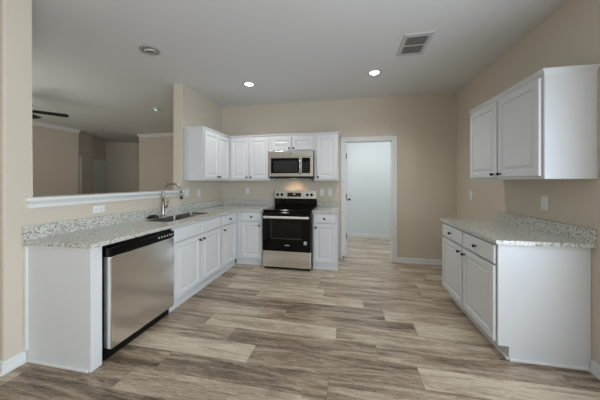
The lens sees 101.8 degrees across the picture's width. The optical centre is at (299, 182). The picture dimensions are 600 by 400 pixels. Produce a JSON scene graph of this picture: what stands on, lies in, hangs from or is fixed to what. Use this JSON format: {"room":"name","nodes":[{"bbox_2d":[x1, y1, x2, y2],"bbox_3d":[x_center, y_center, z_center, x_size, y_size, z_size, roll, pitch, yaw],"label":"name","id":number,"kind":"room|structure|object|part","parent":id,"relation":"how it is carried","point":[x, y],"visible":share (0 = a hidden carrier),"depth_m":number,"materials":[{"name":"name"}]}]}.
{"room":"kitchen","nodes":[
{"label":"kitchen","id":0,"kind":"room"},
{"bbox_2d":[32,125,77,195],"bbox_3d":[-6.645,-0.051,4.836,0.120,2.802,4.065,0,0,11],"label":"wall","id":1,"kind":"structure","parent":0,"point":[55,152],"depth_m":6.26,"materials":[{"name":"beige paint"}]},
{"bbox_2d":[32,121,80,132],"bbox_3d":[-6.549,-1.407,4.817,0.075,0.090,4.065,0,0,11],"label":"trim","id":2,"kind":"structure","parent":1,"relation":"attached to","point":[35,123],"depth_m":6.23,"materials":[{"name":"white paint"}]},
{"bbox_2d":[78,132,92,193],"bbox_3d":[-6.463,-0.051,7.247,0.100,2.802,0.859,0,0,-14],"label":"wall","id":3,"kind":"structure","parent":0,"point":[85,141],"depth_m":7.36,"materials":[{"name":"beige paint"}]},
{"bbox_2d":[79,156,81,193],"bbox_3d":[-6.336,0.305,7.025,0.045,2.090,0.070,0,0,11],"label":"trim","id":4,"kind":"structure","parent":3,"relation":"attached to","point":[80,157],"depth_m":7.02,"materials":[{"name":"white paint"}]},
{"bbox_2d":[93,138,105,193],"bbox_3d":[-6.985,-0.051,8.430,0.100,2.802,0.796,0,0,-14],"label":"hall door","id":5,"kind":"structure","parent":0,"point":[99,147],"depth_m":8.38,"materials":[{"name":"beige paint"}]},
{"bbox_2d":[94,159,105,193],"bbox_3d":[-6.941,0.295,8.446,0.030,2.110,0.728,0,0,-14],"label":"door","id":6,"kind":"structure","parent":5,"relation":"attached to","point":[99,165],"depth_m":8.42,"materials":[{"name":"white paint"}]},
{"bbox_2d":[0,0,221,360],"bbox_3d":[-1.871,-0.051,3.262,0.145,2.802,3.103,0,0,11],"label":"wall","id":7,"kind":"structure","parent":0,"point":[190,108],"depth_m":1.82,"materials":[{"name":"beige paint"}]},
{"bbox_2d":[93,205,104,212],"bbox_3d":[-1.964,0.264,2.384,0.009,0.072,0.116,0,0,11],"label":"outlet","id":8,"kind":"object","parent":7,"relation":"attached to","point":[100,208],"visible":1,"depth_m":2.39,"materials":[{"name":"white plastic"}]},
{"bbox_2d":[23,190,185,207],"bbox_3d":[-1.973,0.159,2.741,0.235,0.082,1.830,0,0,11],"label":"trim","id":9,"kind":"structure","parent":7,"relation":"attached to","point":[52,200],"depth_m":2.31,"materials":[{"name":"white paint"}]},
{"bbox_2d":[183,126,229,180],"bbox_3d":[-1.439,-0.420,4.128,0.362,0.792,1.134,0,0,11],"label":"upper cabinet","id":10,"kind":"object","parent":7,"relation":"attached to","point":[206,150],"visible":0.96,"depth_m":3.62,"materials":[{"name":"white paint"}]},
{"bbox_3d":[-1.456,-0.792,4.131,0.327,0.048,1.134,0,0,11],"label":"crown moulding","id":11,"kind":"part","parent":10,"relation":"part of","materials":[{"name":"white paint"}]},
{"bbox_3d":[-1.368,-0.405,3.771,0.019,0.709,0.373,0,0,11],"label":"door","id":12,"kind":"part","parent":10,"relation":"part of","materials":[{"name":"white paint"}]},
{"bbox_3d":[-1.296,-0.405,4.139,0.019,0.709,0.363,0,0,11],"label":"door","id":13,"kind":"part","parent":10,"relation":"part of","materials":[{"name":"white paint"}]},
{"bbox_2d":[106,142,138,192],"bbox_3d":[-5.705,-0.051,9.194,2.757,2.802,0.100,0,0,-13],"label":"wall","id":14,"kind":"structure","parent":0,"point":[122,159],"depth_m":8.95,"materials":[{"name":"beige paint"}]},
{"bbox_2d":[139,136,172,190],"bbox_3d":[-2.768,-0.051,8.134,4.020,2.802,2.100,0,0,11],"label":"wall","id":15,"kind":"structure","parent":0,"point":[155,153],"depth_m":7.38,"materials":[{"name":"beige paint"}]},
{"bbox_2d":[137,133,172,137],"bbox_3d":[-3.110,-1.407,7.093,3.750,0.090,0.075,0,0,11],"label":"trim","id":16,"kind":"structure","parent":15,"relation":"attached to","point":[157,134],"depth_m":7.33,"materials":[{"name":"white paint"}]},
{"bbox_2d":[32,0,565,142],"bbox_3d":[-3.555,-1.502,3.652,12.400,0.100,12.600,0,0,11],"label":"ceiling","id":17,"kind":"structure","parent":0,"point":[89,66],"depth_m":2.73,"materials":[{"name":"white paint"}]},
{"bbox_2d":[32,105,68,118],"bbox_3d":[-4.485,-1.241,3.806,1.166,0.422,1.115,0,0,11],"label":"ceiling fan","id":18,"kind":"object","parent":17,"relation":"hanging from","point":[34,116],"visible":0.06,"depth_m":4.13,"materials":[{"name":"black"}]},
{"bbox_3d":[-4.620,-1.150,4.177,0.117,0.036,0.480,0,0,-24],"label":"blade","id":19,"kind":"part","parent":18,"relation":"part of","materials":[{"name":"black"}]},
{"bbox_3d":[-4.207,-1.150,4.088,0.480,0.036,0.117,0,0,-42],"label":"blade","id":20,"kind":"part","parent":18,"relation":"part of","materials":[{"name":"black"}]},
{"bbox_2d":[139,45,160,54],"bbox_3d":[-1.648,-1.441,2.680,0.204,0.045,0.204,0,0,11],"label":"recessed light","id":21,"kind":"object","parent":17,"relation":"in","point":[153,51],"visible":1,"depth_m":2.65,"materials":[{"name":"grey metal"}]},
{"bbox_2d":[243,82,254,86],"bbox_3d":[-0.755,-1.447,3.610,0.180,0.010,0.180,0,0,11],"label":"recessed light","id":22,"kind":"object","parent":17,"relation":"in","point":[248,84],"visible":1,"depth_m":3.61,"materials":[{"name":"white glass"}]},
{"bbox_2d":[367,69,381,75],"bbox_3d":[0.987,-1.447,3.231,0.180,0.010,0.180,0,0,11],"label":"recessed light","id":23,"kind":"object","parent":17,"relation":"in","point":[375,72],"visible":1,"depth_m":3.22,"materials":[{"name":"white glass"}]},
{"bbox_2d":[396,31,434,56],"bbox_3d":[1.205,-1.446,2.576,0.285,0.013,0.430,0,0,11],"label":"ceiling vent","id":24,"kind":"object","parent":17,"relation":"in","point":[412,43],"visible":1,"depth_m":2.53,"materials":[{"name":"white metal"}]},
{"bbox_2d":[0,237,599,399],"bbox_3d":[-3.555,1.400,3.652,12.400,0.100,12.600,0,0,11],"label":"floor","id":25,"kind":"structure","parent":0,"point":[372,327],"depth_m":1.97,"materials":[{"name":"wood"}]},
{"bbox_2d":[23,245,101,372],"bbox_3d":[-1.770,0.909,1.817,0.603,0.882,0.096,0,0,11],"label":"cabinet end panel","id":26,"kind":"object","parent":25,"relation":"on","point":[62,286],"visible":0.85,"depth_m":1.78,"materials":[{"name":"white paint"}]},
{"bbox_3d":[-1.773,1.340,1.777,0.557,0.020,0.012,0,0,11],"label":"shoe moulding","id":27,"kind":"part","parent":26,"relation":"part of","materials":[{"name":"white paint"}]},
{"bbox_2d":[102,229,173,360],"bbox_3d":[-1.652,0.904,2.205,0.632,0.868,0.684,0,0,11],"label":"dishwasher","id":28,"kind":"object","parent":25,"relation":"on","point":[138,272],"visible":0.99,"depth_m":2.02,"materials":[{"name":"silver metal"}]},
{"bbox_3d":[-1.407,1.295,2.156,0.015,0.086,0.670,0,0,11],"label":"kick plate","id":29,"kind":"part","parent":28,"relation":"part of","materials":[{"name":"black plastic"}]},
{"bbox_3d":[-1.378,0.515,2.151,0.070,0.075,0.684,0,0,11],"label":"control panel","id":30,"kind":"part","parent":28,"relation":"part of","materials":[{"name":"black"}]},
{"bbox_3d":[-1.358,0.544,2.080,0.006,0.012,0.280,0,0,11],"label":"pocket handle","id":31,"kind":"part","parent":28,"relation":"part of","materials":[{"name":"black plastic"}]},
{"bbox_2d":[169,214,220,312],"bbox_3d":[-1.500,0.909,3.035,0.662,0.882,0.990,0,0,11],"label":"base cabinet","id":32,"kind":"object","parent":25,"relation":"on","point":[197,245],"visible":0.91,"depth_m":2.88,"materials":[{"name":"white paint"}]},
{"bbox_2d":[22,199,274,248],"bbox_3d":[-1.263,0.400,3.166,1.081,0.133,2.954,0,0,11],"label":"countertop","id":33,"kind":"structure","parent":32,"relation":"on","point":[98,231],"depth_m":2.31,"materials":[{"name":"stone"}]},
{"bbox_2d":[146,215,158,218],"bbox_3d":[-1.781,0.415,2.953,0.140,0.042,0.140,0,0,11],"label":"stopper","id":34,"kind":"object","parent":33,"relation":"on","point":[149,216],"visible":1,"depth_m":2.91,"materials":[{"name":"black rubber"}]},
{"bbox_2d":[160,183,182,216],"bbox_3d":[-1.656,0.222,3.160,0.266,0.428,0.100,0,0,-19],"label":"faucet","id":35,"kind":"object","parent":33,"relation":"on","point":[163,206],"visible":0.99,"depth_m":3.11,"materials":[{"name":"silver metal"}]},
{"bbox_3d":[-1.645,0.139,3.139,0.237,0.263,0.027,0,0,-17],"label":"spout","id":36,"kind":"part","parent":35,"relation":"part of","materials":[{"name":"silver metal"}]},
{"bbox_2d":[147,212,206,221],"bbox_3d":[-1.521,0.534,3.116,0.332,0.190,0.832,0,0,11],"label":"sink","id":37,"kind":"object","parent":33,"relation":"in","point":[185,215],"visible":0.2,"depth_m":3.20,"materials":[{"name":"silver metal"}]},
{"bbox_3d":[-1.553,0.534,2.951,0.330,0.190,0.496,0,0,11],"label":"bowl","id":38,"kind":"part","parent":37,"relation":"part of","materials":[{"name":"silver metal"}]},
{"bbox_3d":[-1.470,0.534,3.379,0.330,0.190,0.296,0,0,11],"label":"bowl","id":39,"kind":"part","parent":37,"relation":"part of","materials":[{"name":"silver metal"}]},
{"bbox_3d":[-1.262,0.558,2.749,0.019,0.140,0.450,0,0,11],"label":"drawer","id":40,"kind":"part","parent":32,"relation":"part of","materials":[{"name":"white paint"}]},
{"bbox_3d":[-1.262,0.935,2.749,0.019,0.580,0.450,0,0,11],"label":"door","id":41,"kind":"part","parent":32,"relation":"part of","materials":[{"name":"white paint"}]},
{"bbox_3d":[-1.263,1.339,2.989,0.015,0.022,0.990,0,0,11],"label":"shoe moulding","id":42,"kind":"part","parent":32,"relation":"part of","materials":[{"name":"white paint"}]},
{"bbox_3d":[-1.170,0.558,3.219,0.019,0.140,0.467,0,0,11],"label":"drawer","id":43,"kind":"part","parent":32,"relation":"part of","materials":[{"name":"white paint"}]},
{"bbox_3d":[-1.170,0.935,3.219,0.019,0.580,0.467,0,0,11],"label":"door","id":44,"kind":"part","parent":32,"relation":"part of","materials":[{"name":"white paint"}]},
{"bbox_2d":[217,211,236,276],"bbox_3d":[-1.352,0.909,3.791,0.662,0.882,0.545,0,0,11],"label":"base cabinet","id":45,"kind":"object","parent":25,"relation":"on","point":[228,227],"visible":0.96,"depth_m":3.67,"materials":[{"name":"white paint"}]},
{"bbox_3d":[-1.115,1.339,3.745,0.015,0.022,0.545,0,0,11],"label":"shoe moulding","id":46,"kind":"part","parent":45,"relation":"part of","materials":[{"name":"white paint"}]},
{"bbox_3d":[-1.076,0.558,3.699,0.019,0.140,0.434,0,0,11],"label":"drawer","id":47,"kind":"part","parent":45,"relation":"part of","materials":[{"name":"white paint"}]},
{"bbox_3d":[-1.076,0.935,3.699,0.019,0.580,0.434,0,0,11],"label":"door","id":48,"kind":"part","parent":45,"relation":"part of","materials":[{"name":"white paint"}]},
{"bbox_2d":[236,211,263,264],"bbox_3d":[-0.762,0.909,4.237,0.512,0.882,0.662,0,0,11],"label":"base cabinet","id":49,"kind":"object","parent":25,"relation":"on","point":[250,223],"visible":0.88,"depth_m":3.95,"materials":[{"name":"white paint"}]},
{"bbox_3d":[-0.809,1.339,4.000,0.512,0.022,0.015,0,0,11],"label":"shoe moulding","id":50,"kind":"part","parent":49,"relation":"part of","materials":[{"name":"white paint"}]},
{"bbox_3d":[-0.780,0.558,3.946,0.360,0.140,0.019,0,0,11],"label":"drawer","id":51,"kind":"part","parent":49,"relation":"part of","materials":[{"name":"white paint"}]},
{"bbox_3d":[-0.780,0.935,3.946,0.360,0.580,0.019,0,0,11],"label":"door","id":52,"kind":"part","parent":49,"relation":"part of","materials":[{"name":"white paint"}]},
{"bbox_2d":[263,191,316,270],"bbox_3d":[-0.147,0.752,4.043,0.766,1.195,0.766,0,0,11],"label":"range","id":53,"kind":"object","parent":25,"relation":"on","point":[288,224],"visible":0.99,"depth_m":3.74,"materials":[{"name":"black metal"}]},
{"bbox_3d":[-0.214,0.725,3.719,0.495,0.290,0.003,0,0,11],"label":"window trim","id":54,"kind":"part","parent":53,"relation":"part of","materials":[{"name":"grey glass"}]},
{"bbox_3d":[-0.215,0.536,3.694,0.712,0.036,0.055,0,0,11],"label":"handle","id":55,"kind":"part","parent":53,"relation":"part of","materials":[{"name":"silver metal"}]},
{"bbox_3d":[-0.206,0.757,3.744,0.758,0.585,0.049,0,0,11],"label":"oven door","id":56,"kind":"part","parent":53,"relation":"part of","materials":[{"name":"black glass"}]},
{"bbox_3d":[-0.205,1.183,3.746,0.758,0.245,0.045,0,0,11],"label":"drawer","id":57,"kind":"part","parent":53,"relation":"part of","materials":[{"name":"silver metal"}]},
{"bbox_3d":[-0.200,1.323,3.774,0.722,0.037,0.030,0,0,11],"label":"kick plate","id":58,"kind":"part","parent":53,"relation":"part of","materials":[{"name":"black plastic"}]},
{"bbox_2d":[263,206,316,211],"bbox_3d":[-0.144,0.441,4.059,0.766,0.027,0.650,0,0,11],"label":"cooktop","id":59,"kind":"object","parent":53,"relation":"in","point":[274,208],"depth_m":3.83,"materials":[{"name":"black glass"}]},
{"bbox_3d":[-0.080,0.224,4.384,0.762,0.137,0.070,0,0,11],"label":"control panel","id":60,"kind":"part","parent":53,"relation":"part of","materials":[{"name":"silver metal"}]},
{"bbox_2d":[313,213,338,269],"bbox_3d":[0.433,0.909,4.002,0.377,0.882,0.662,0,0,11],"label":"base cabinet","id":61,"kind":"object","parent":25,"relation":"on","point":[325,225],"visible":1,"depth_m":3.72,"materials":[{"name":"white paint"}]},
{"bbox_3d":[0.387,1.339,3.765,0.377,0.022,0.015,0,0,11],"label":"shoe moulding","id":62,"kind":"part","parent":61,"relation":"part of","materials":[{"name":"white paint"}]},
{"bbox_3d":[0.373,0.558,3.720,0.332,0.140,0.019,0,0,11],"label":"drawer","id":63,"kind":"part","parent":61,"relation":"part of","materials":[{"name":"white paint"}]},
{"bbox_3d":[0.373,0.935,3.720,0.332,0.580,0.019,0,0,11],"label":"door","id":64,"kind":"part","parent":61,"relation":"part of","materials":[{"name":"white paint"}]},
{"bbox_2d":[312,201,339,212],"bbox_3d":[0.444,0.400,4.013,0.395,0.133,0.635,0,0,11],"label":"countertop","id":65,"kind":"structure","parent":61,"relation":"on","point":[322,206],"depth_m":4.19,"materials":[{"name":"stone"}]},
{"bbox_2d":[442,223,590,370],"bbox_3d":[1.873,0.909,2.328,0.642,0.882,1.083,0,0,11],"label":"base cabinet","id":66,"kind":"object","parent":25,"relation":"on","point":[532,303],"visible":0.99,"depth_m":1.83,"materials":[{"name":"white paint"}]},
{"bbox_3d":[1.652,0.558,2.654,0.019,0.140,0.503,0,0,11],"label":"drawer","id":67,"kind":"part","parent":66,"relation":"part of","materials":[{"name":"white paint"}]},
{"bbox_3d":[1.652,0.935,2.654,0.019,0.580,0.503,0,0,11],"label":"door","id":68,"kind":"part","parent":66,"relation":"part of","materials":[{"name":"white paint"}]},
{"bbox_3d":[1.676,1.339,2.372,0.015,0.022,1.071,0,0,11],"label":"shoe moulding","id":69,"kind":"part","parent":66,"relation":"part of","materials":[{"name":"white paint"}]},
{"bbox_3d":[1.550,0.558,2.133,0.019,0.140,0.510,0,0,11],"label":"drawer","id":70,"kind":"part","parent":66,"relation":"part of","materials":[{"name":"white paint"}]},
{"bbox_3d":[1.550,0.935,2.133,0.019,0.580,0.510,0,0,11],"label":"door","id":71,"kind":"part","parent":66,"relation":"part of","materials":[{"name":"white paint"}]},
{"bbox_2d":[440,211,596,248],"bbox_3d":[1.885,0.400,2.325,0.619,0.133,1.132,0,0,11],"label":"countertop","id":72,"kind":"structure","parent":66,"relation":"on","point":[509,229],"depth_m":2.03,"materials":[{"name":"stone"}]},
{"bbox_3d":[1.833,1.340,1.790,0.514,0.020,0.012,0,0,11],"label":"shoe moulding","id":73,"kind":"part","parent":66,"relation":"part of","materials":[{"name":"white paint"}]},
{"bbox_2d":[222,92,455,259],"bbox_3d":[0.564,-0.051,4.376,4.205,2.802,0.120,0,0,11],"label":"wall","id":74,"kind":"structure","parent":0,"point":[424,125],"depth_m":4.10,"materials":[{"name":"beige paint"}]},
{"bbox_2d":[229,134,275,180],"bbox_3d":[-0.862,-0.420,4.398,0.762,0.792,0.380,0,0,11],"label":"upper cabinet","id":75,"kind":"object","parent":74,"relation":"attached to","point":[248,154],"visible":0.98,"depth_m":4.25,"materials":[{"name":"white paint"}]},
{"bbox_3d":[-1.058,-0.405,4.287,0.330,0.709,0.019,0,0,11],"label":"door","id":76,"kind":"part","parent":75,"relation":"part of","materials":[{"name":"white paint"}]},
{"bbox_3d":[-0.859,-0.792,4.415,0.762,0.048,0.345,0,0,11],"label":"crown moulding","id":77,"kind":"part","parent":75,"relation":"part of","materials":[{"name":"white paint"}]},
{"bbox_3d":[-0.710,-0.405,4.218,0.340,0.709,0.019,0,0,11],"label":"door","id":78,"kind":"part","parent":75,"relation":"part of","materials":[{"name":"white paint"}]},
{"bbox_2d":[270,133,313,150],"bbox_3d":[-0.111,-0.671,4.251,0.764,0.290,0.380,0,0,11],"label":"upper cabinet","id":79,"kind":"object","parent":74,"relation":"attached to","point":[295,141],"visible":0.94,"depth_m":4.10,"materials":[{"name":"white paint"}]},
{"bbox_3d":[-0.313,-0.648,4.141,0.340,0.216,0.019,0,0,11],"label":"door","id":80,"kind":"part","parent":79,"relation":"part of","materials":[{"name":"white paint"}]},
{"bbox_2d":[269,150,313,178],"bbox_3d":[-0.119,-0.292,4.221,0.748,0.461,0.441,0,0,11],"label":"microwave","id":81,"kind":"object","parent":79,"relation":"attached to","point":[296,164],"visible":0.99,"depth_m":4.05,"materials":[{"name":"silver metal"}]},
{"bbox_3d":[-0.242,-0.257,4.083,0.560,0.322,0.030,0,0,11],"label":"door","id":82,"kind":"part","parent":81,"relation":"part of","materials":[{"name":"silver metal"}]},
{"bbox_3d":[0.003,-0.261,3.997,0.022,0.275,0.048,0,0,11],"label":"handle","id":83,"kind":"part","parent":81,"relation":"part of","materials":[{"name":"silver metal"}]},
{"bbox_3d":[0.125,-0.257,4.011,0.188,0.322,0.030,0,0,11],"label":"control frame","id":84,"kind":"part","parent":81,"relation":"part of","materials":[{"name":"silver metal"}]},
{"bbox_3d":[-0.108,-0.792,4.268,0.764,0.048,0.345,0,0,11],"label":"crown moulding","id":85,"kind":"part","parent":79,"relation":"part of","materials":[{"name":"white paint"}]},
{"bbox_3d":[0.035,-0.648,4.072,0.340,0.216,0.019,0,0,11],"label":"door","id":86,"kind":"part","parent":79,"relation":"part of","materials":[{"name":"white paint"}]},
{"bbox_2d":[314,132,339,180],"bbox_3d":[0.466,-0.420,4.138,0.409,0.792,0.380,0,0,11],"label":"upper cabinet","id":87,"kind":"object","parent":74,"relation":"attached to","point":[326,144],"visible":1,"depth_m":3.99,"materials":[{"name":"white paint"}]},
{"bbox_3d":[0.432,-0.405,3.994,0.327,0.709,0.019,0,0,11],"label":"door","id":88,"kind":"part","parent":87,"relation":"part of","materials":[{"name":"white paint"}]},
{"bbox_3d":[0.469,-0.792,4.155,0.409,0.048,0.345,0,0,11],"label":"crown moulding","id":89,"kind":"part","parent":87,"relation":"part of","materials":[{"name":"white paint"}]},
{"bbox_2d":[317,201,339,206],"bbox_3d":[0.503,0.385,4.315,0.395,0.103,0.020,0,0,11],"label":"backsplash","id":90,"kind":"structure","parent":74,"relation":"attached to","point":[319,203],"depth_m":4.30,"materials":[{"name":"stone"}]},
{"bbox_2d":[346,144,350,255],"bbox_3d":[0.938,0.322,4.737,0.097,2.033,0.808,0,0,11],"label":"door","id":91,"kind":"structure","parent":74,"relation":"in","point":[347,199],"depth_m":4.40,"materials":[{"name":"white paint"}]},
{"bbox_2d":[341,135,396,262],"bbox_3d":[1.186,0.283,4.243,0.935,2.133,0.142,0,0,11],"label":"trim","id":92,"kind":"structure","parent":74,"relation":"attached to","point":[393,139],"depth_m":4.15,"materials":[{"name":"white paint"}]},
{"bbox_2d":[397,257,441,265],"bbox_3d":[2.073,1.308,4.005,0.900,0.085,0.028,0,0,11],"label":"baseboard","id":93,"kind":"structure","parent":74,"relation":"attached to","point":[399,259],"depth_m":4.02,"materials":[{"name":"white paint"}]},
{"bbox_2d":[346,142,390,234],"bbox_3d":[1.937,-0.051,5.938,2.300,2.802,0.100,0,0,11],"label":"wall","id":94,"kind":"structure","parent":0,"point":[369,163],"depth_m":5.93,"materials":[{"name":"white paint"}]},
{"bbox_2d":[347,233,390,238],"bbox_3d":[1.779,1.308,5.911,2.000,0.085,0.015,0,0,11],"label":"baseboard","id":95,"kind":"structure","parent":94,"relation":"attached to","point":[348,234],"depth_m":5.92,"materials":[{"name":"white paint"}]},
{"bbox_2d":[456,0,599,363],"bbox_3d":[1.831,-0.051,0.172,0.100,2.802,7.643,0,0,11],"label":"wall","id":96,"kind":"structure","parent":0,"point":[569,35],"depth_m":2.21,"materials":[{"name":"beige paint"}]},
{"bbox_2d":[468,64,599,179],"bbox_3d":[1.997,-0.420,2.259,0.372,0.792,1.106,0,0,11],"label":"upper cabinet","id":97,"kind":"object","parent":96,"relation":"attached to","point":[544,125],"visible":1,"depth_m":1.79,"materials":[{"name":"white paint"}]},
{"bbox_3d":[1.907,-0.403,2.545,0.019,0.713,0.504,0,0,11],"label":"door","id":98,"kind":"part","parent":97,"relation":"part of","materials":[{"name":"white paint"}]},
{"bbox_3d":[1.806,-0.403,2.030,0.019,0.713,0.494,0,0,11],"label":"door","id":99,"kind":"part","parent":97,"relation":"part of","materials":[{"name":"white paint"}]},
{"bbox_3d":[2.014,-0.792,2.256,0.337,0.048,1.106,0,0,11],"label":"crown moulding","id":100,"kind":"part","parent":97,"relation":"part of","materials":[{"name":"white paint"}]},
{"bbox_2d":[541,196,548,209],"bbox_3d":[2.165,0.185,2.161,0.010,0.120,0.080,0,0,11],"label":"light switch","id":101,"kind":"object","parent":96,"relation":"attached to","point":[544,199],"visible":1,"depth_m":2.15,"materials":[{"name":"white plastic"}]},
{"bbox_2d":[498,211,596,243],"bbox_3d":[2.177,0.385,2.257,0.020,0.103,1.112,0,0,11],"label":"backsplash","id":102,"kind":"structure","parent":96,"relation":"attached to","point":[584,234],"depth_m":2.04,"materials":[{"name":"stone"}]},
{"bbox_2d":[589,359,599,379],"bbox_3d":[1.775,1.308,0.219,0.028,0.085,7.513,0,0,11],"label":"baseboard","id":103,"kind":"structure","parent":96,"relation":"attached to","point":[594,369],"depth_m":1.70,"materials":[{"name":"white paint"}]},
{"bbox_3d":[-6.081,-0.051,2.580,7.854,2.802,0.145,0,0,11],"label":"wall","id":104,"kind":"structure","parent":0,"visible":0},
{"bbox_2d":[0,350,26,376],"bbox_3d":[-2.812,1.308,1.910,1.528,0.085,0.143,0,0,11],"label":"baseboard","id":105,"kind":"structure","parent":104,"relation":"attached to","point":[19,359],"depth_m":1.76,"materials":[{"name":"white paint"}]}
]}

